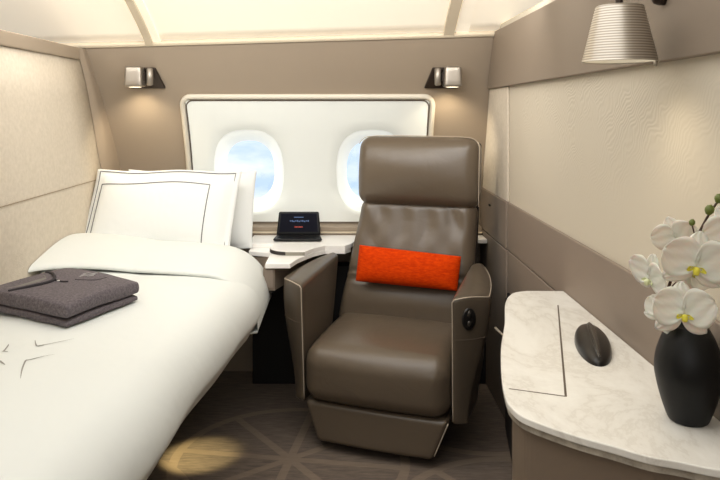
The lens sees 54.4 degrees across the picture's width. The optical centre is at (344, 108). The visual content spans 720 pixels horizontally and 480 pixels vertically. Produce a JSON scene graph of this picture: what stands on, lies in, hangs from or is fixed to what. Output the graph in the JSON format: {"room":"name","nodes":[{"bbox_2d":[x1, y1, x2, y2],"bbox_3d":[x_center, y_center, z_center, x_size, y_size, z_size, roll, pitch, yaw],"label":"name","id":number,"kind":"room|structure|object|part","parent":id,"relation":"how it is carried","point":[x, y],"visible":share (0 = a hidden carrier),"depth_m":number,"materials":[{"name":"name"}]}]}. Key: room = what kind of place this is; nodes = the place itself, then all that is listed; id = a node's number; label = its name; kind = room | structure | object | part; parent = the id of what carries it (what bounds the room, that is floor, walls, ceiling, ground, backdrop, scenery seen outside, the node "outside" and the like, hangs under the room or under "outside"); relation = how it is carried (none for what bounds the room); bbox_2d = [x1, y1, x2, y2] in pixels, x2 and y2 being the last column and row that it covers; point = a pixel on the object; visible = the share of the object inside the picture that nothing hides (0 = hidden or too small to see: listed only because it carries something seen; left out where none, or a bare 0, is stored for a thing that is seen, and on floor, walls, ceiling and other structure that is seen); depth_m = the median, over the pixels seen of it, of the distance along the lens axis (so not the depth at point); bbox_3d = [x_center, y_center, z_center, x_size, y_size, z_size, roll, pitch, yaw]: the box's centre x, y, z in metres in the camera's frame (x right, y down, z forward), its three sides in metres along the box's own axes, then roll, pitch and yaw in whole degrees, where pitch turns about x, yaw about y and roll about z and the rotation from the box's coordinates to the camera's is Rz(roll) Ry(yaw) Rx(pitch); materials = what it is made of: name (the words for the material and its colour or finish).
{"room":"aircraft cabin","nodes":[
{"label":"aircraft cabin","id":0,"kind":"room"},
{"bbox_2d":[0,46,100,284],"bbox_3d":[-1.266,0.583,1.920,0.113,1.634,3.240,0,0,0],"label":"wall","id":1,"kind":"structure","parent":0,"point":[48,144],"depth_m":2.83,"materials":[{"name":"fabric"}]},
{"bbox_2d":[0,30,78,59],"bbox_3d":[-1.311,-0.263,1.815,0.098,0.058,3.030,0,0,0],"label":"trim","id":2,"kind":"structure","parent":1,"relation":"attached to","point":[7,39],"depth_m":2.87,"materials":[{"name":"beige plastic"}]},
{"bbox_2d":[0,180,95,207],"bbox_3d":[-1.209,0.345,1.900,0.001,0.004,3.200,0,0,0],"label":"trim","id":3,"kind":"structure","parent":1,"relation":"attached to","point":[93,180],"depth_m":2.81,"materials":[{"name":"beige"}]},
{"bbox_2d":[79,48,120,170],"bbox_3d":[-1.217,0.305,3.533,0.038,1.190,0.436,0,0,11],"label":"trim","id":4,"kind":"structure","parent":1,"relation":"attached to","point":[107,152],"depth_m":3.49,"materials":[{"name":"beige plastic"}]},
{"bbox_2d":[0,0,543,42],"bbox_3d":[-0.300,-0.526,1.321,4.001,0.469,4.194,0,0,0],"label":"ceiling","id":5,"kind":"structure","parent":0,"point":[58,21],"depth_m":3.23,"materials":[{"name":"beige plastic"}]},
{"bbox_2d":[79,36,492,370],"bbox_3d":[-0.300,0.507,3.532,4.000,1.786,0.416,0,0,0],"label":"wall","id":6,"kind":"structure","parent":0,"point":[145,124],"depth_m":3.49,"materials":[{"name":"beige plastic"}]},
{"bbox_2d":[125,0,160,44],"bbox_3d":[-0.940,-0.480,2.519,0.035,0.348,1.713,0,0,0],"label":"trim","id":7,"kind":"structure","parent":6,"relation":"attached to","point":[131,4],"depth_m":3.20,"materials":[{"name":"beige plastic"}]},
{"bbox_2d":[124,66,164,87],"bbox_3d":[-0.986,-0.155,3.444,0.172,0.105,0.134,0,0,0],"label":"reading lamp","id":8,"kind":"object","parent":6,"relation":"attached to","point":[135,76],"visible":1,"depth_m":3.41,"materials":[{"name":"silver metal"}]},
{"bbox_3d":[-1.026,-0.158,3.424,0.085,0.100,0.094,0,0,0],"label":"lamp shade","id":9,"kind":"part","parent":8,"relation":"part of","materials":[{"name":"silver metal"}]},
{"bbox_3d":[-0.957,-0.158,3.432,0.035,0.088,0.035,0,0,0],"label":"swivel knob","id":10,"kind":"part","parent":8,"relation":"part of","materials":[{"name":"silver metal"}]},
{"bbox_2d":[61,31,494,47],"bbox_3d":[-0.300,-0.333,3.355,4.001,0.134,0.012,0,0,1],"label":"trim","id":11,"kind":"structure","parent":6,"relation":"attached to","point":[475,33],"depth_m":3.35,"materials":[{"name":"beige plastic"}]},
{"bbox_2d":[180,94,434,169],"bbox_3d":[-0.190,0.262,3.630,1.297,0.676,0.228,0,0,0],"label":"trim","id":12,"kind":"structure","parent":6,"relation":"attached to","point":[427,97],"depth_m":3.52,"materials":[{"name":"beige plastic"}]},
{"bbox_2d":[186,100,428,221],"bbox_3d":[-0.190,0.278,3.639,1.234,0.644,0.201,0,0,0],"label":"window panel","id":13,"kind":"object","parent":6,"relation":"attached to","point":[309,136],"visible":0.68,"depth_m":3.62,"materials":[{"name":"white plastic"}]},
{"bbox_2d":[215,130,282,211],"bbox_3d":[-0.509,0.330,3.716,0.366,0.446,0.172,0,0,0],"label":"window","id":14,"kind":"structure","parent":13,"relation":"attached to","point":[229,140],"depth_m":3.72,"materials":[{"name":"white plastic"}]},
{"bbox_2d":[337,130,391,211],"bbox_3d":[0.138,0.330,3.716,0.366,0.446,0.172,0,0,0],"label":"window","id":15,"kind":"structure","parent":13,"relation":"attached to","point":[349,197],"depth_m":3.73,"materials":[{"name":"white plastic"}]},
{"bbox_2d":[252,224,481,236],"bbox_3d":[-0.246,0.646,3.703,1.927,0.063,0.095,0,0,0],"label":"trim","id":16,"kind":"structure","parent":6,"relation":"attached to","point":[256,227],"depth_m":3.65,"materials":[{"name":"beige"}]},
{"bbox_2d":[252,232,482,232],"bbox_3d":[-0.246,0.644,3.652,1.927,0.008,0.015,0,0,0],"label":"trim","id":17,"kind":"structure","parent":6,"relation":"attached to","point":[252,232],"depth_m":3.65,"materials":[{"name":"beige"}]},
{"bbox_2d":[424,66,461,87],"bbox_3d":[0.483,-0.155,3.444,0.172,0.105,0.134,0,0,0],"label":"reading lamp","id":18,"kind":"object","parent":6,"relation":"attached to","point":[448,76],"visible":1,"depth_m":3.40,"materials":[{"name":"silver metal"}]},
{"bbox_3d":[0.455,-0.158,3.432,0.035,0.088,0.035,0,0,0],"label":"swivel knob","id":19,"kind":"part","parent":18,"relation":"part of","materials":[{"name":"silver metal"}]},
{"bbox_3d":[0.524,-0.158,3.424,0.085,0.100,0.094,0,0,0],"label":"lamp shade","id":20,"kind":"part","parent":18,"relation":"part of","materials":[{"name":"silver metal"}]},
{"bbox_2d":[443,0,462,35],"bbox_3d":[0.495,-0.521,2.493,0.050,0.344,1.711,0,0,0],"label":"trim","id":21,"kind":"structure","parent":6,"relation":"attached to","point":[454,7],"depth_m":3.21,"materials":[{"name":"beige plastic"}]},
{"bbox_2d":[456,0,476,32],"bbox_3d":[0.560,-0.529,2.495,0.060,0.332,1.704,0,0,0],"label":"trim","id":22,"kind":"structure","parent":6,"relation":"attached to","point":[468,6],"depth_m":3.23,"materials":[{"name":"beige plastic"}]},
{"bbox_2d":[147,371,511,479],"bbox_3d":[-0.300,1.425,1.600,4.000,0.050,4.600,0,0,0],"label":"floor","id":23,"kind":"structure","parent":0,"point":[240,429],"depth_m":2.88,"materials":[{"name":"carpet"}]},
{"bbox_2d":[249,235,486,383],"bbox_3d":[0.121,1.028,3.365,1.192,0.739,0.590,0,0,0],"label":"console table","id":24,"kind":"object","parent":23,"relation":"on","point":[272,356],"visible":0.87,"depth_m":3.56,"materials":[{"name":"white"}]},
{"bbox_3d":[-0.335,0.747,3.082,0.040,0.082,0.006,0,0,0],"label":"drawer","id":25,"kind":"part","parent":24,"relation":"part of","materials":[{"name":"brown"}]},
{"bbox_2d":[273,212,321,240],"bbox_3d":[-0.235,0.593,3.521,0.242,0.137,0.122,0,0,0],"label":"tablet","id":26,"kind":"object","parent":24,"relation":"on","point":[292,226],"visible":1,"depth_m":3.55,"materials":[{"name":"black plastic"}]},
{"bbox_2d":[249,248,350,267],"bbox_3d":[-0.215,0.689,3.250,0.489,0.022,0.360,0,0,0],"label":"shelf","id":27,"kind":"object","parent":24,"relation":"attached to","point":[273,257],"depth_m":3.26,"materials":[{"name":"white"}]},
{"bbox_2d":[252,235,486,254],"bbox_3d":[0.121,0.668,3.445,1.192,0.020,0.420,0,0,0],"label":"shelf","id":28,"kind":"object","parent":24,"relation":"attached to","point":[262,244],"depth_m":3.40,"materials":[{"name":"white"}]},
{"bbox_2d":[284,135,491,458],"bbox_3d":[0.233,0.762,3.124,0.888,1.273,0.781,0,0,20],"label":"armchair","id":29,"kind":"object","parent":23,"relation":"on","point":[390,374],"visible":0.95,"depth_m":2.97,"materials":[{"name":"brown leather"}]},
{"bbox_3d":[-0.160,0.954,3.149,0.132,0.543,0.472,0,0,20],"label":"armrest","id":30,"kind":"part","parent":29,"relation":"part of","materials":[{"name":"brown leather"}]},
{"bbox_3d":[0.191,1.072,3.008,0.622,0.278,0.532,0,0,20],"label":"seat","id":31,"kind":"part","parent":29,"relation":"part of","materials":[{"name":"brown leather"}]},
{"bbox_2d":[356,245,460,290],"bbox_3d":[0.280,0.709,3.134,0.475,0.165,0.101,0,0,19],"label":"cushion","id":32,"kind":"object","parent":29,"relation":"on","point":[381,265],"visible":1,"depth_m":3.09,"materials":[{"name":"orange fabric"}]},
{"bbox_3d":[0.292,0.726,3.267,0.628,0.591,0.255,0,0,20],"label":"backrest","id":33,"kind":"part","parent":29,"relation":"part of","materials":[{"name":"brown leather"}]},
{"bbox_3d":[0.550,0.954,2.891,0.132,0.543,0.472,0,0,20],"label":"armrest","id":34,"kind":"part","parent":29,"relation":"part of","materials":[{"name":"brown leather"}]},
{"bbox_2d":[505,293,511,459],"bbox_3d":[0.657,1.099,2.675,0.130,0.597,0.750,0,0,0],"label":"base cabinet","id":35,"kind":"object","parent":23,"relation":"on","point":[508,420],"visible":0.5,"depth_m":2.88,"materials":[{"name":"black"}]},
{"bbox_2d":[494,291,719,479],"bbox_3d":[0.527,0.998,1.721,0.390,0.798,1.181,0,0,0],"label":"base cabinet","id":36,"kind":"object","parent":23,"relation":"on","point":[573,418],"visible":1,"depth_m":1.40,"materials":[{"name":"white stone"}]},
{"bbox_3d":[0.493,0.702,2.144,0.013,0.043,0.105,0,0,-29],"label":"support rail","id":37,"kind":"part","parent":36,"relation":"part of","materials":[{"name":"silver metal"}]},
{"bbox_2d":[574,322,611,366],"bbox_3d":[0.628,0.583,1.775,0.086,0.035,0.300,0,0,14],"label":"remote control","id":38,"kind":"object","parent":36,"relation":"on","point":[591,342],"visible":1,"depth_m":1.71,"materials":[{"name":"black plastic"}]},
{"bbox_3d":[0.630,0.578,1.774,0.026,0.025,0.270,0,0,14],"label":"raised blade","id":39,"kind":"part","parent":38,"relation":"part of","materials":[{"name":"grey plastic"}]},
{"bbox_2d":[654,322,719,427],"bbox_3d":[0.662,0.508,1.350,0.122,0.184,0.122,0,0,0],"label":"vase","id":40,"kind":"object","parent":36,"relation":"on","point":[686,363],"visible":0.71,"depth_m":1.31,"materials":[{"name":"black ceramic"}]},
{"bbox_2d":[628,194,719,334],"bbox_3d":[0.608,0.305,1.263,0.190,0.302,0.215,0,0,0],"label":"orchid spray","id":41,"kind":"object","parent":40,"relation":"in","point":[690,257],"visible":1,"depth_m":1.20,"materials":[{"name":"beige plant"}]},
{"bbox_3d":[0.568,0.308,1.299,0.028,0.083,0.097,0,0,-18],"label":"flower","id":42,"kind":"part","parent":41,"relation":"part of","materials":[{"name":"beige plant"}]},
{"bbox_3d":[0.607,0.392,1.341,0.031,0.069,0.073,0,0,-45],"label":"flower","id":43,"kind":"part","parent":41,"relation":"part of","materials":[{"name":"beige plant"}]},
{"bbox_3d":[0.628,0.241,1.331,0.084,0.074,0.029,0,0,33],"label":"flower","id":44,"kind":"part","parent":41,"relation":"part of","materials":[{"name":"beige plant"}]},
{"bbox_3d":[0.566,0.334,1.174,0.106,0.087,0.025,0,0,5],"label":"flower","id":45,"kind":"part","parent":41,"relation":"part of","materials":[{"name":"beige plant"}]},
{"bbox_3d":[0.603,0.259,1.200,0.119,0.100,0.027,0,0,12],"label":"flower","id":46,"kind":"part","parent":41,"relation":"part of","materials":[{"name":"beige plant"}]},
{"bbox_3d":[0.649,0.307,1.300,0.084,0.298,0.073,0,0,-35],"label":"stem","id":47,"kind":"part","parent":41,"relation":"part of","materials":[{"name":"brown"}]},
{"bbox_3d":[0.661,0.304,1.331,0.083,0.090,0.018,0,0,-12],"label":"flower","id":48,"kind":"part","parent":41,"relation":"part of","materials":[{"name":"beige plant"}]},
{"bbox_3d":[0.657,0.205,1.191,0.088,0.079,0.029,0,0,26],"label":"flower","id":49,"kind":"part","parent":41,"relation":"part of","materials":[{"name":"beige plant"}]},
{"bbox_3d":[-0.908,1.076,2.400,0.585,0.642,2.400,0,0,0],"label":"bed","id":50,"kind":"object","parent":23,"relation":"on","visible":0},
{"bbox_2d":[0,233,271,479],"bbox_3d":[-0.770,0.737,2.195,0.873,0.371,2.146,0,0,0],"label":"duvet","id":51,"kind":"object","parent":50,"relation":"on","point":[103,396],"visible":0.94,"depth_m":1.98,"materials":[{"name":"white fabric"}]},
{"bbox_2d":[20,354,52,378],"bbox_3d":[-0.817,0.665,1.814,0.055,0.004,0.183,0,0,0],"label":"print","id":52,"kind":"object","parent":51,"relation":"attached to","point":[31,365],"depth_m":1.83,"materials":[{"name":"grey"}]},
{"bbox_2d":[0,268,138,326],"bbox_3d":[-0.945,0.619,2.366,0.443,0.085,0.349,0,0,30],"label":"blanket","id":53,"kind":"object","parent":51,"relation":"on","point":[65,297],"visible":1,"depth_m":2.26,"materials":[{"name":"grey fabric"}]},
{"bbox_2d":[85,169,241,245],"bbox_3d":[-0.865,0.482,3.303,0.728,0.379,0.203,0,0,2],"label":"pillow","id":54,"kind":"object","parent":50,"relation":"on","point":[197,206],"visible":0.76,"depth_m":3.25,"materials":[{"name":"white fabric"}]},
{"bbox_2d":[129,169,256,248],"bbox_3d":[-0.772,0.494,3.472,0.659,0.378,0.172,0,0,6],"label":"pillow","id":55,"kind":"object","parent":50,"relation":"on","point":[241,233],"visible":0.11,"depth_m":3.42,"materials":[{"name":"white fabric"}]},
{"bbox_2d":[483,0,719,320],"bbox_3d":[0.755,0.500,2.010,0.040,1.800,3.420,0,0,0],"label":"wall","id":56,"kind":"structure","parent":0,"point":[602,159],"depth_m":1.88,"materials":[{"name":"beige"}]},
{"bbox_2d":[480,187,507,248],"bbox_3d":[0.727,0.520,3.422,0.017,0.210,0.595,0,0,0],"label":"trim","id":57,"kind":"structure","parent":56,"relation":"attached to","point":[493,218],"depth_m":3.36,"materials":[{"name":"brown"}]},
{"bbox_2d":[480,228,508,418],"bbox_3d":[0.727,1.015,3.422,0.017,0.770,0.595,0,0,0],"label":"trim","id":58,"kind":"structure","parent":56,"relation":"attached to","point":[493,255],"depth_m":3.34,"materials":[{"name":"brown"}]},
{"bbox_2d":[483,87,508,201],"bbox_3d":[0.731,0.158,3.412,0.009,0.515,0.574,0,0,0],"label":"wall panel","id":59,"kind":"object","parent":56,"relation":"attached to","point":[496,162],"depth_m":3.33,"materials":[{"name":"fabric"}]},
{"bbox_2d":[507,251,555,293],"bbox_3d":[0.729,1.015,1.710,0.012,0.770,2.820,0,0,0],"label":"trim","id":60,"kind":"structure","parent":56,"relation":"attached to","point":[520,277],"depth_m":2.87,"materials":[{"name":"brown"}]},
{"bbox_2d":[488,0,719,88],"bbox_3d":[0.723,-0.235,1.899,0.024,0.269,3.199,0,0,0],"label":"trim","id":61,"kind":"structure","parent":56,"relation":"attached to","point":[549,42],"depth_m":2.19,"materials":[{"name":"brown plastic"}]},
{"bbox_2d":[507,202,719,420],"bbox_3d":[0.729,0.520,1.710,0.012,0.210,2.820,0,0,0],"label":"trim","id":62,"kind":"structure","parent":56,"relation":"attached to","point":[609,291],"depth_m":2.07,"materials":[{"name":"brown"}]},
{"bbox_2d":[581,0,666,66],"bbox_3d":[0.617,-0.201,1.530,0.192,0.220,0.159,0,0,0],"label":"wall lamp","id":63,"kind":"object","parent":56,"relation":"attached to","point":[619,32],"visible":1,"depth_m":1.48,"materials":[{"name":"metal"}]}
]}

